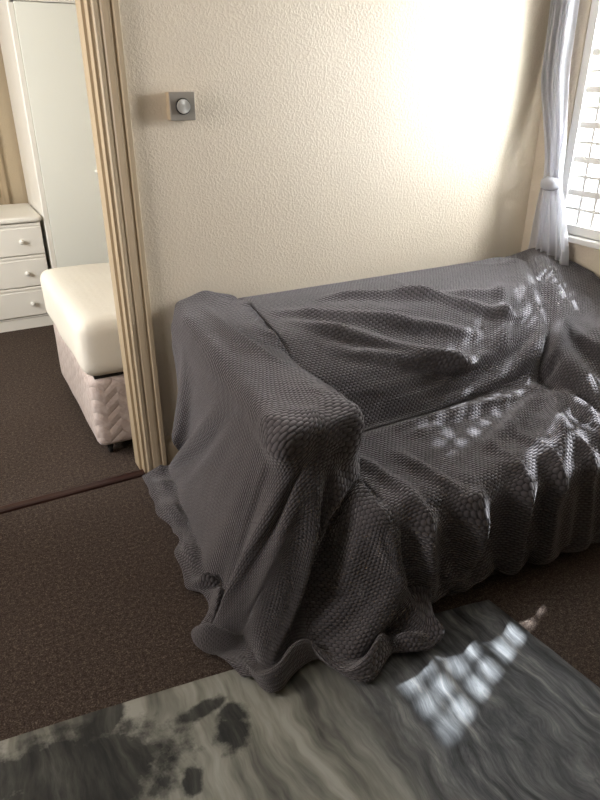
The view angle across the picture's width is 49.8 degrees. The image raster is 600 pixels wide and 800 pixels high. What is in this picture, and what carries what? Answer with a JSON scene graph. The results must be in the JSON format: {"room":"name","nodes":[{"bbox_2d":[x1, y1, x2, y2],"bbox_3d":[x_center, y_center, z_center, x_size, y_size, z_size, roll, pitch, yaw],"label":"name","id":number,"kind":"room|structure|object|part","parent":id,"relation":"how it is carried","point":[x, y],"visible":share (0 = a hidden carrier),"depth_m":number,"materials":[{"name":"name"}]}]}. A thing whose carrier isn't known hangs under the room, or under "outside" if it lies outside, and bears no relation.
{"room":"living room","nodes":[
{"label":"living room","id":0,"kind":"room"},
{"bbox_2d":[0,45,28,203],"bbox_3d":[-2.003,-1.935,4.747,3.960,2.400,0.100,-13,29,-25],"label":"wall","id":1,"kind":"structure","parent":0,"point":[9,148],"depth_m":4.68,"materials":[{"name":"paint"}]},
{"bbox_2d":[0,151,9,204],"bbox_3d":[-2.212,-1.849,4.570,0.145,1.800,0.045,-13,29,-25],"label":"trim","id":2,"kind":"structure","parent":1,"relation":"attached to","point":[4,195],"depth_m":4.73,"materials":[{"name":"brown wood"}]},
{"bbox_2d":[0,325,599,740],"bbox_3d":[-0.023,0.791,2.021,4.260,0.100,8.400,-13,29,-25],"label":"floor","id":3,"kind":"structure","parent":0,"point":[98,612],"depth_m":2.22,"materials":[{"name":"brown carpet"}]},
{"bbox_2d":[0,203,53,332],"bbox_3d":[-2.277,-0.897,4.494,0.955,0.758,0.660,-13,29,-25],"label":"dresser","id":4,"kind":"object","parent":3,"relation":"on","point":[23,262],"visible":0.97,"depth_m":4.38,"materials":[{"name":"white wood"}]},
{"bbox_3d":[-2.137,-0.997,4.163,0.910,0.205,0.018,-13,29,-25],"label":"drawer","id":5,"kind":"part","parent":4,"relation":"part of","materials":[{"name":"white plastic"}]},
{"bbox_3d":[-2.137,-0.806,4.257,0.910,0.207,0.018,-13,29,-25],"label":"drawer","id":6,"kind":"part","parent":4,"relation":"part of","materials":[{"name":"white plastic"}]},
{"bbox_3d":[-2.137,-0.618,4.349,0.910,0.200,0.018,-13,29,-25],"label":"drawer","id":7,"kind":"part","parent":4,"relation":"part of","materials":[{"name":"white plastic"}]},
{"bbox_2d":[0,0,108,269],"bbox_3d":[-1.483,-1.748,4.591,0.862,2.200,0.706,-13,29,-25],"label":"wardrobe","id":8,"kind":"object","parent":3,"relation":"on","point":[40,43],"visible":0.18,"depth_m":4.17,"materials":[{"name":"white wood"}]},
{"bbox_2d":[0,469,144,513],"bbox_3d":[-1.063,0.407,2.679,0.849,0.011,0.052,-13,29,-25],"label":"trim","id":9,"kind":"structure","parent":3,"relation":"on","point":[41,499],"depth_m":2.71,"materials":[{"name":"brown wood"}]},
{"bbox_2d":[42,262,131,451],"bbox_3d":[-0.298,-0.419,3.595,1.956,0.690,1.009,-13,29,-25],"label":"bed","id":10,"kind":"object","parent":3,"relation":"on","point":[79,300],"visible":0.23,"depth_m":2.91,"materials":[{"name":"fabric"}]},
{"bbox_3d":[-0.297,-0.598,3.507,1.956,0.292,1.008,-13,29,-25],"label":"mattress","id":11,"kind":"part","parent":10,"relation":"part of","materials":[{"name":"beige fabric"}]},
{"bbox_2d":[0,600,599,799],"bbox_3d":[0.172,1.182,1.101,2.189,0.006,2.161,-13,29,-25],"label":"rug","id":12,"kind":"object","parent":3,"relation":"on","point":[490,711],"visible":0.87,"depth_m":1.71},
{"bbox_3d":[0.577,0.031,2.664,1.815,0.700,1.090,-13,29,-25],"label":"sofa","id":13,"kind":"object","parent":3,"relation":"on","visible":0},
{"bbox_2d":[142,291,443,692],"bbox_3d":[-0.088,0.178,2.226,0.867,0.779,1.370,-13,29,-25],"label":"throw","id":14,"kind":"object","parent":13,"relation":"on","point":[296,561],"visible":0.92,"depth_m":1.97,"materials":[{"name":"grey fabric"}]},
{"bbox_2d":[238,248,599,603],"bbox_3d":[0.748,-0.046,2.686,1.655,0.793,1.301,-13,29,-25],"label":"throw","id":15,"kind":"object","parent":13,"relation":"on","point":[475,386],"visible":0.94,"depth_m":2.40,"materials":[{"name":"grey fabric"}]},
{"bbox_2d":[88,0,550,472],"bbox_3d":[-0.600,-0.799,2.426,3.960,2.400,0.120,-13,29,-25],"label":"wall","id":16,"kind":"structure","parent":0,"point":[328,141],"depth_m":2.66,"materials":[{"name":"beige paint"}]},
{"bbox_2d":[75,0,146,473],"bbox_3d":[-0.713,-0.601,2.455,0.016,2.020,0.124,-13,29,-25],"label":"trim","id":17,"kind":"structure","parent":16,"relation":"attached to","point":[82,6],"depth_m":2.40,"materials":[{"name":"brown wood"}]},
{"bbox_2d":[90,0,167,471],"bbox_3d":[-0.627,-0.621,2.404,0.086,2.100,0.027,-13,29,-25],"label":"trim","id":18,"kind":"structure","parent":16,"relation":"attached to","point":[106,17],"depth_m":2.37,"materials":[{"name":"beige paint"}]},
{"bbox_2d":[165,435,178,464],"bbox_3d":[0.292,0.026,3.282,2.005,0.165,0.018,-13,29,-25],"label":"baseboard","id":19,"kind":"structure","parent":16,"relation":"attached to","point":[171,450],"depth_m":2.85,"materials":[{"name":"beige paint"}]},
{"bbox_2d":[165,92,195,120],"bbox_3d":[-0.422,-1.044,2.300,0.092,0.092,0.059,-13,29,-25],"label":"thermostat","id":20,"kind":"object","parent":16,"relation":"attached to","point":[180,106],"visible":1,"depth_m":2.28,"materials":[{"name":"silver plastic"}]},
{"bbox_2d":[521,0,599,277],"bbox_3d":[1.783,-0.762,2.352,0.150,2.400,8.200,-13,29,-25],"label":"wall","id":21,"kind":"structure","parent":0,"point":[587,257],"depth_m":3.07,"materials":[{"name":"beige paint"}]},
{"bbox_2d":[562,0,599,240],"bbox_3d":[1.475,-1.262,2.634,0.050,1.270,0.815,-13,29,-25],"label":"window","id":22,"kind":"structure","parent":21,"relation":"in","point":[585,87],"depth_m":2.98,"materials":[{"name":"white paint"}]},
{"bbox_2d":[568,234,599,249],"bbox_3d":[1.471,-0.648,2.856,0.055,0.028,0.815,-13,29,-25],"label":"window sill","id":23,"kind":"structure","parent":21,"relation":"attached to","point":[574,239],"depth_m":3.04,"materials":[{"name":"white paint"}]},
{"bbox_3d":[1.476,-1.854,2.183,0.076,0.030,1.350,-13,29,-25],"label":"rail","id":24,"kind":"object","parent":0,"visible":0},
{"bbox_2d":[528,0,579,265],"bbox_3d":[1.209,-1.168,2.998,0.100,1.920,0.369,-13,29,-25],"label":"curtain","id":25,"kind":"object","parent":24,"relation":"hanging from","point":[549,234],"visible":0.73,"depth_m":3.00,"materials":[{"name":"white fabric"}]}
]}

